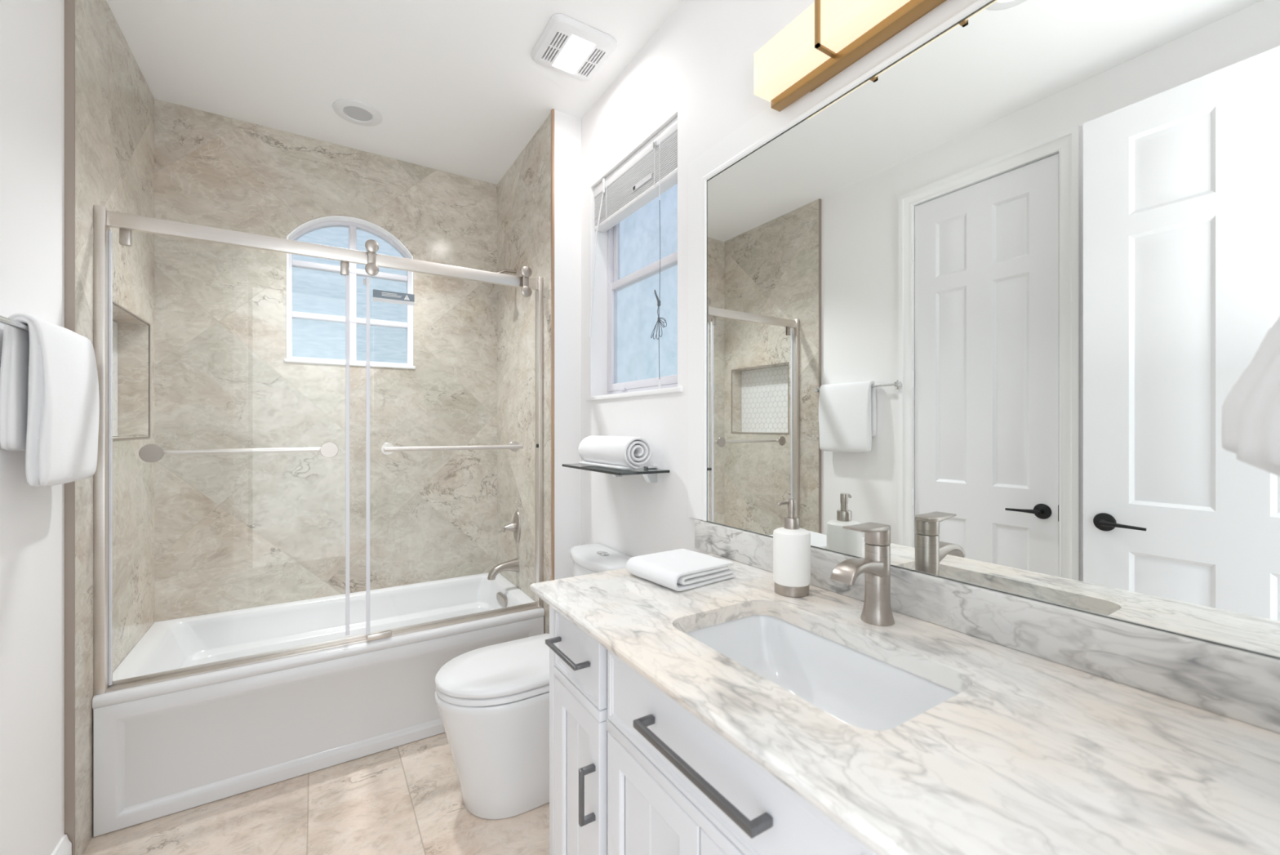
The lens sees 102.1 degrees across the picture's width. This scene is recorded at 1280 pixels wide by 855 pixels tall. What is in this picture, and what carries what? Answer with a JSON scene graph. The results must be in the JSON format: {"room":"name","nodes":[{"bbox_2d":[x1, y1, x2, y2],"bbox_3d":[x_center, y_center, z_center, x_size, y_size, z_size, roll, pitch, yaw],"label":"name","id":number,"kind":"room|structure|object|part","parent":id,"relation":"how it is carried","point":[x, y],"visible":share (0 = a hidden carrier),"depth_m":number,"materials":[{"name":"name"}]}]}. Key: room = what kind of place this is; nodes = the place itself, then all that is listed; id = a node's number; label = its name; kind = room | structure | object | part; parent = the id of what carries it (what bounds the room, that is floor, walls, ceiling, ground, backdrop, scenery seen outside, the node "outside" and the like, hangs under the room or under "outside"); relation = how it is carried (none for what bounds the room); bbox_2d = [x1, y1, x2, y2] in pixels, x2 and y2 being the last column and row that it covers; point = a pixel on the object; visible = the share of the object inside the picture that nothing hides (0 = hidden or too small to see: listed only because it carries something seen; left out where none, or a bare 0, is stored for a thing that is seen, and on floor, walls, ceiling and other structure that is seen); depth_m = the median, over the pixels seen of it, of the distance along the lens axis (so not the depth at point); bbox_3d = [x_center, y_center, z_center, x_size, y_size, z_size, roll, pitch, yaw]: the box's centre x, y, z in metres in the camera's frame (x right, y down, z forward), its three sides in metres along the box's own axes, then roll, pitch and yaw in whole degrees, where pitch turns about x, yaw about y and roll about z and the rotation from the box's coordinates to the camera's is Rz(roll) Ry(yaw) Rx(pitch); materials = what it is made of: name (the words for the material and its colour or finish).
{"room":"bathroom","nodes":[
{"label":"bathroom","id":0,"kind":"room"},
{"bbox_2d":[0,0,64,854],"bbox_3d":[-1.118,-0.072,0.503,0.120,2.745,2.300,0,0,-32],"label":"wall","id":1,"kind":"structure","parent":0,"point":[32,32],"depth_m":1.32,"materials":[{"name":"white paint"}]},
{"bbox_2d":[0,315,28,332],"bbox_3d":[-1.512,-0.235,1.295,0.053,0.052,0.582,0,0,-32],"label":"wall towel bar","id":2,"kind":"object","parent":1,"relation":"attached to","point":[3,320],"visible":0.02,"depth_m":1.16,"materials":[{"name":"silver metal"}]},
{"bbox_2d":[0,312,98,486],"bbox_3d":[-1.526,-0.060,1.351,0.084,0.414,0.352,0,0,-32],"label":"bath towel","id":3,"kind":"object","parent":2,"relation":"hanging from","point":[49,405],"visible":0.97,"depth_m":1.24,"materials":[{"name":"white fabric"}]},
{"bbox_2d":[51,834,71,854],"bbox_3d":[-1.534,1.241,1.295,0.016,0.118,0.504,0,0,-32],"label":"baseboard","id":4,"kind":"structure","parent":1,"relation":"attached to","point":[64,846],"depth_m":1.48,"materials":[{"name":"white paint"}]},
{"bbox_2d":[64,0,75,854],"bbox_3d":[-1.670,-0.072,1.513,0.025,2.745,0.006,0,0,-32],"label":"trim","id":5,"kind":"structure","parent":1,"relation":"attached to","point":[69,5],"depth_m":1.51,"materials":[{"name":"beige stone"}]},
{"bbox_2d":[75,0,154,854],"bbox_3d":[-1.980,-0.072,1.917,0.120,2.745,1.008,0,0,-32],"label":"tiled wall","id":6,"kind":"structure","parent":0,"point":[114,102],"depth_m":1.85,"materials":[{"name":"stone"}]},
{"bbox_2d":[112,300,150,439],"bbox_3d":[-1.983,-0.199,1.941,0.104,0.485,0.567,0,0,-32],"label":"shower niche","id":7,"kind":"object","parent":6,"relation":"attached to","point":[114,323],"visible":0.16,"depth_m":2.12,"materials":[{"name":"white stone"}]},
{"bbox_2d":[83,732,549,854],"bbox_3d":[-0.054,1.350,0.556,2.100,0.100,5.400,0,0,-32],"label":"floor","id":8,"kind":"structure","parent":0,"point":[404,799],"depth_m":1.71,"materials":[{"name":"tile"}]},
{"bbox_2d":[91,572,544,837],"bbox_3d":[-1.290,1.077,2.354,1.513,0.445,0.758,0,0,-32],"label":"bathtub","id":9,"kind":"object","parent":8,"relation":"on","point":[166,748],"visible":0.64,"depth_m":1.98,"materials":[{"name":"white ceramic"}]},
{"bbox_2d":[93,204,542,695],"bbox_3d":[-1.112,0.054,2.071,1.516,1.602,0.132,0,0,-30],"label":"shower enclosure","id":10,"kind":"object","parent":9,"relation":"on","point":[104,219],"visible":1,"depth_m":1.89,"materials":[{"name":"silver glass"}]},
{"bbox_3d":[-1.111,-0.679,2.072,1.467,0.048,0.022,0,0,-32],"label":"header rail","id":11,"kind":"part","parent":10,"relation":"part of","materials":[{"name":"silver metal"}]},
{"bbox_2d":[373,288,414,305],"bbox_3d":[-1.003,-0.529,2.110,0.154,0.047,0.002,0,0,-32],"label":"warning sticker","id":12,"kind":"object","parent":10,"relation":"attached to","point":[388,295],"visible":1,"depth_m":2.11,"materials":[{"name":"white plastic"}]},
{"bbox_2d":[434,542,631,819],"bbox_3d":[-0.386,0.900,1.924,0.709,0.799,0.412,0,0,-32],"label":"toilet","id":13,"kind":"object","parent":8,"relation":"on","point":[492,701],"visible":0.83,"depth_m":1.72,"materials":[{"name":"white ceramic"}]},
{"bbox_3d":[-0.395,1.099,1.918,0.689,0.401,0.380,0,0,-32],"label":"bowl","id":14,"kind":"part","parent":13,"relation":"part of","materials":[{"name":"white ceramic"}]},
{"bbox_3d":[-0.481,0.860,1.864,0.484,0.026,0.380,0,0,-32],"label":"lid","id":15,"kind":"part","parent":13,"relation":"part of","materials":[{"name":"white plastic"}]},
{"bbox_3d":[-0.488,0.887,1.860,0.461,0.022,0.374,0,0,-32],"label":"seat","id":16,"kind":"part","parent":13,"relation":"part of","materials":[{"name":"white plastic"}]},
{"bbox_3d":[-0.158,0.731,2.067,0.170,0.378,0.398,0,0,-32],"label":"tank","id":17,"kind":"part","parent":13,"relation":"part of","materials":[{"name":"white ceramic"}]},
{"bbox_3d":[-0.161,0.524,2.065,0.178,0.033,0.412,0,0,-32],"label":"tank lid","id":18,"kind":"part","parent":13,"relation":"part of","materials":[{"name":"white ceramic"}]},
{"bbox_2d":[545,605,876,854],"bbox_3d":[0.315,0.861,0.925,0.590,0.878,1.234,0,0,-32],"label":"vanity cabinet","id":19,"kind":"object","parent":8,"relation":"on","point":[633,771],"visible":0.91,"depth_m":0.93,"materials":[{"name":"white paint"}]},
{"bbox_3d":[-0.167,0.510,1.173,0.038,0.010,0.165,0,0,-32],"label":"pull handle","id":20,"kind":"part","parent":19,"relation":"part of","materials":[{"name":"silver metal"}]},
{"bbox_3d":[-0.140,0.514,1.177,0.018,0.143,0.239,0,0,-32],"label":"drawer","id":21,"kind":"part","parent":19,"relation":"part of","materials":[{"name":"white paint"}]},
{"bbox_3d":[-0.140,0.882,1.177,0.018,0.540,0.239,0,0,-32],"label":"cabinet door","id":22,"kind":"part","parent":19,"relation":"part of","materials":[{"name":"white paint"}]},
{"bbox_3d":[-0.109,0.767,1.082,0.038,0.115,0.012,0,0,-32],"label":"pull handle","id":23,"kind":"part","parent":19,"relation":"part of","materials":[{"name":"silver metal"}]},
{"bbox_3d":[0.019,0.882,0.923,0.018,0.540,0.292,0,0,-32],"label":"cabinet door","id":24,"kind":"part","parent":19,"relation":"part of","materials":[{"name":"white paint"}]},
{"bbox_3d":[0.080,0.510,0.780,0.038,0.012,0.287,0,0,-32],"label":"pull handle","id":25,"kind":"part","parent":19,"relation":"part of","materials":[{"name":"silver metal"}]},
{"bbox_3d":[0.176,0.882,0.672,0.018,0.540,0.292,0,0,-32],"label":"cabinet door","id":26,"kind":"part","parent":19,"relation":"part of","materials":[{"name":"white paint"}]},
{"bbox_3d":[0.098,0.514,0.797,0.018,0.143,0.588,0,0,-32],"label":"drawer","id":27,"kind":"part","parent":19,"relation":"part of","materials":[{"name":"white paint"}]},
{"bbox_2d":[529,553,1279,854],"bbox_3d":[0.315,0.405,0.916,0.602,0.034,1.258,0,0,-32],"label":"countertop","id":28,"kind":"structure","parent":19,"relation":"on","point":[1032,754],"depth_m":0.64,"materials":[{"name":"stone"}]},
{"bbox_2d":[626,548,735,591],"bbox_3d":[0.106,0.364,1.347,0.216,0.046,0.196,0,0,-38],"label":"folded hand towel","id":29,"kind":"object","parent":28,"relation":"on","point":[681,569],"visible":1,"depth_m":1.29,"materials":[{"name":"white fabric"}]},
{"bbox_2d":[773,498,810,597],"bbox_3d":[0.357,0.279,1.219,0.085,0.219,0.085,0,0,-32],"label":"soap dispenser","id":30,"kind":"object","parent":28,"relation":"on","point":[791,543],"visible":1,"depth_m":1.19,"materials":[{"name":"white ceramic"}]},
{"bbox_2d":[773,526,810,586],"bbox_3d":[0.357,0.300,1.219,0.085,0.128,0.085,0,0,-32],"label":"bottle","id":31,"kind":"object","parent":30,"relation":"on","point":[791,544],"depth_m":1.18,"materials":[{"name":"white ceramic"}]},
{"bbox_2d":[684,614,959,730],"bbox_3d":[0.287,0.497,0.914,0.322,0.149,0.504,0,0,-32],"label":"undermount sink","id":32,"kind":"object","parent":28,"relation":"in","point":[861,690],"visible":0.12,"depth_m":1.03,"materials":[{"name":"white ceramic"}]},
{"bbox_2d":[830,521,894,626],"bbox_3d":[0.441,0.291,1.018,0.149,0.194,0.063,0,0,-32],"label":"bathroom faucet","id":33,"kind":"object","parent":28,"relation":"on","point":[876,562],"visible":1,"depth_m":1.02,"materials":[{"name":"silver metal"}]},
{"bbox_3d":[0.426,0.279,1.008,0.112,0.040,0.048,0,0,-32],"label":"spout","id":34,"kind":"part","parent":33,"relation":"part of","materials":[{"name":"silver metal"}]},
{"bbox_3d":[0.451,0.201,1.024,0.102,0.014,0.048,0,0,-32],"label":"lever plate","id":35,"kind":"part","parent":33,"relation":"part of","materials":[{"name":"silver metal"}]},
{"bbox_3d":[0.477,0.217,1.040,0.048,0.030,0.048,0,0,-32],"label":"handle","id":36,"kind":"part","parent":33,"relation":"part of","materials":[{"name":"silver metal"}]},
{"bbox_2d":[154,98,497,622],"bbox_3d":[-1.478,-0.072,2.768,1.875,2.745,0.140,0,0,-32],"label":"wall","id":37,"kind":"structure","parent":0,"point":[242,531],"depth_m":2.56,"materials":[{"name":"stone"}]},
{"bbox_2d":[284,215,415,368],"bbox_3d":[-1.511,-0.706,2.724,0.593,0.772,0.109,0,0,-32],"label":"window","id":38,"kind":"structure","parent":37,"relation":"in","point":[353,224],"depth_m":2.73,"materials":[{"name":"white metal"}]},
{"bbox_3d":[-1.498,-0.328,2.703,0.593,0.016,0.059,0,0,-32],"label":"sill","id":39,"kind":"part","parent":38,"relation":"part of","materials":[{"name":"white paint"}]},
{"bbox_2d":[106,0,683,184],"bbox_3d":[-0.054,-1.495,0.556,2.100,0.100,5.400,0,0,-32],"label":"ceiling","id":40,"kind":"structure","parent":0,"point":[456,86],"depth_m":2.07,"materials":[{"name":"white paint"}]},
{"bbox_2d":[332,98,382,126],"bbox_3d":[-1.294,-1.440,2.375,0.202,0.008,0.202,0,0,-32],"label":"recessed light","id":41,"kind":"object","parent":40,"relation":"in","point":[353,111],"visible":1,"depth_m":2.37,"materials":[{"name":"white plastic"}]},
{"bbox_2d":[530,13,617,81],"bbox_3d":[-0.254,-1.429,1.974,0.260,0.029,0.268,0,0,-32],"label":"exhaust fan","id":42,"kind":"object","parent":40,"relation":"attached to","point":[567,46],"visible":1,"depth_m":1.94,"materials":[{"name":"white plastic"}]},
{"bbox_2d":[497,112,551,633],"bbox_3d":[-0.524,-0.072,2.784,0.240,2.745,0.845,0,0,-32],"label":"tiled wall","id":43,"kind":"structure","parent":0,"point":[524,191],"depth_m":2.71,"materials":[{"name":"stone"}]},
{"bbox_2d":[483,268,516,288],"bbox_3d":[-0.745,-0.791,2.743,0.180,0.117,0.072,0,0,-32],"label":"shower","id":44,"kind":"object","parent":43,"relation":"attached to","point":[489,285],"visible":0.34,"depth_m":2.74,"materials":[{"name":"silver metal"}]},
{"bbox_3d":[-0.725,-0.814,2.756,0.132,0.070,0.018,0,0,-32],"label":"shower arm","id":45,"kind":"part","parent":44,"relation":"part of","materials":[{"name":"silver metal"}]},
{"bbox_2d":[487,557,519,579],"bbox_3d":[-0.721,0.744,2.723,0.160,0.091,0.052,0,0,-32],"label":"tub spout","id":46,"kind":"object","parent":43,"relation":"attached to","point":[513,565],"visible":1,"depth_m":2.71,"materials":[{"name":"silver metal"}]},
{"bbox_2d":[502,511,520,542],"bbox_3d":[-0.689,0.530,2.743,0.083,0.170,0.096,0,0,-32],"label":"tub valve","id":47,"kind":"object","parent":43,"relation":"attached to","point":[515,526],"visible":1,"depth_m":2.73,"materials":[{"name":"silver metal"}]},
{"bbox_3d":[-0.694,0.530,2.740,0.071,0.052,0.052,0,0,-32],"label":"valve handle","id":48,"kind":"part","parent":47,"relation":"part of","materials":[{"name":"silver metal"}]},
{"bbox_2d":[551,108,554,580],"bbox_3d":[-0.397,-0.072,2.354,0.010,2.745,0.017,0,0,-32],"label":"trim","id":49,"kind":"structure","parent":43,"relation":"attached to","point":[552,109],"depth_m":2.35,"materials":[{"name":"beige tile"}]},
{"bbox_2d":[554,109,581,579],"bbox_3d":[-0.294,-0.072,2.421,0.236,2.745,0.014,0,0,-32],"label":"wall","id":50,"kind":"structure","parent":0,"point":[567,128],"depth_m":2.39,"materials":[{"name":"white paint"}]},
{"bbox_2d":[581,0,814,557],"bbox_3d":[0.404,-0.072,1.474,0.140,2.745,2.330,0,0,-32],"label":"wall","id":51,"kind":"structure","parent":0,"point":[697,68],"depth_m":1.88,"materials":[{"name":"white paint"}]},
{"bbox_2d":[562,463,669,482],"bbox_3d":[-0.106,0.171,1.964,0.204,0.059,0.473,0,0,-32],"label":"glass shelf","id":52,"kind":"object","parent":51,"relation":"attached to","point":[650,473],"visible":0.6,"depth_m":1.86,"materials":[{"name":"grey glass"}]},
{"bbox_2d":[578,435,652,469],"bbox_3d":[-0.105,0.089,1.946,0.126,0.116,0.370,0,0,-32],"label":"rolled towel","id":53,"kind":"object","parent":52,"relation":"on","point":[620,452],"visible":1,"depth_m":1.83,"materials":[{"name":"white fabric"}]},
{"bbox_3d":[-0.106,0.154,1.964,0.200,0.008,0.470,0,0,-32],"label":"shelf glass","id":54,"kind":"part","parent":52,"relation":"part of","materials":[{"name":"clear glass"}]},
{"bbox_2d":[585,386,682,400],"bbox_3d":[-0.029,-0.130,2.073,0.067,0.018,0.724,0,0,-32],"label":"window sill","id":55,"kind":"structure","parent":51,"relation":"attached to","point":[673,389],"depth_m":1.98,"materials":[{"name":"white paint"}]},
{"bbox_2d":[607,222,677,394],"bbox_3d":[0.034,-0.612,2.113,0.058,0.953,0.664,0,0,-32],"label":"window","id":56,"kind":"structure","parent":51,"relation":"in","point":[615,284],"depth_m":2.35,"materials":[{"name":"white metal"}]},
{"bbox_2d":[588,116,677,388],"bbox_3d":[-0.029,-0.610,2.073,0.088,0.947,0.652,0,0,-32],"label":"window blind","id":57,"kind":"object","parent":56,"relation":"attached to","point":[651,171],"visible":0.91,"depth_m":2.02,"materials":[{"name":"white plastic"}]},
{"bbox_3d":[-0.015,-1.062,2.082,0.053,0.044,0.652,0,0,-32],"label":"head rail","id":58,"kind":"part","parent":57,"relation":"part of","materials":[{"name":"white plastic"}]},
{"bbox_3d":[-0.014,-0.899,2.083,0.052,0.018,0.646,0,0,-32],"label":"rail","id":59,"kind":"part","parent":57,"relation":"part of","materials":[{"name":"white plastic"}]},
{"bbox_3d":[0.071,-0.491,1.880,0.005,0.673,0.010,0,0,-19],"label":"pull cord","id":60,"kind":"part","parent":57,"relation":"part of","materials":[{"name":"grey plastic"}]},
{"bbox_3d":[0.071,-0.933,1.882,0.003,0.210,0.007,0,0,-2],"label":"pull cord","id":61,"kind":"part","parent":57,"relation":"part of","materials":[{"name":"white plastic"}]},
{"bbox_3d":[0.050,-0.842,2.123,0.020,0.433,0.624,0,0,-32],"label":"sash","id":62,"kind":"part","parent":56,"relation":"part of","materials":[{"name":"white metal"}]},
{"bbox_2d":[753,0,946,111],"bbox_3d":[0.494,-0.893,1.088,0.117,0.130,0.607,0,0,-32],"label":"vanity light","id":63,"kind":"object","parent":51,"relation":"attached to","point":[828,37],"visible":1,"depth_m":1.16,"materials":[{"name":"beige glass"}]},
{"bbox_3d":[0.366,-0.900,1.250,0.058,0.104,0.197,0,0,-32],"label":"lamp shade","id":64,"kind":"part","parent":63,"relation":"part of","materials":[{"name":"white glass"}]},
{"bbox_3d":[0.475,-0.900,1.076,0.058,0.104,0.197,0,0,-32],"label":"lamp shade","id":65,"kind":"part","parent":63,"relation":"part of","materials":[{"name":"white glass"}]},
{"bbox_2d":[688,0,1279,658],"bbox_3d":[0.529,-0.290,1.129,0.014,1.174,1.390,0,0,-32],"label":"wall mirror","id":66,"kind":"object","parent":51,"relation":"attached to","point":[993,291],"visible":0.97,"depth_m":0.92,"materials":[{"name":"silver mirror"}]},
{"bbox_3d":[0.529,-0.291,1.129,0.014,1.172,1.390,0,0,-32],"label":"frame","id":67,"kind":"part","parent":66,"relation":"part of","materials":[{"name":"white paint"}]},
{"bbox_2d":[694,519,1279,733],"bbox_3d":[0.539,0.343,1.104,0.021,0.091,1.338,0,0,-32],"label":"backsplash","id":68,"kind":"structure","parent":51,"relation":"attached to","point":[1241,685],"depth_m":0.83,"materials":[{"name":"stone"}]},
{"bbox_3d":[0.232,-0.073,0.039,1.675,2.745,0.120,0,0,-32],"label":"wall","id":69,"kind":"structure","parent":0,"visible":0},
{"bbox_3d":[0.728,-0.310,0.458,0.160,0.180,0.062,0,0,-32],"label":"towel ring","id":70,"kind":"object","parent":69,"relation":"attached to","visible":0},
{"bbox_2d":[1222,318,1279,475],"bbox_3d":[0.698,-0.096,0.507,0.161,0.298,0.169,0,0,26],"label":"hand towel","id":71,"kind":"object","parent":70,"relation":"hanging from","point":[1251,408],"visible":1,"depth_m":0.53,"materials":[{"name":"white fabric"}]}
]}

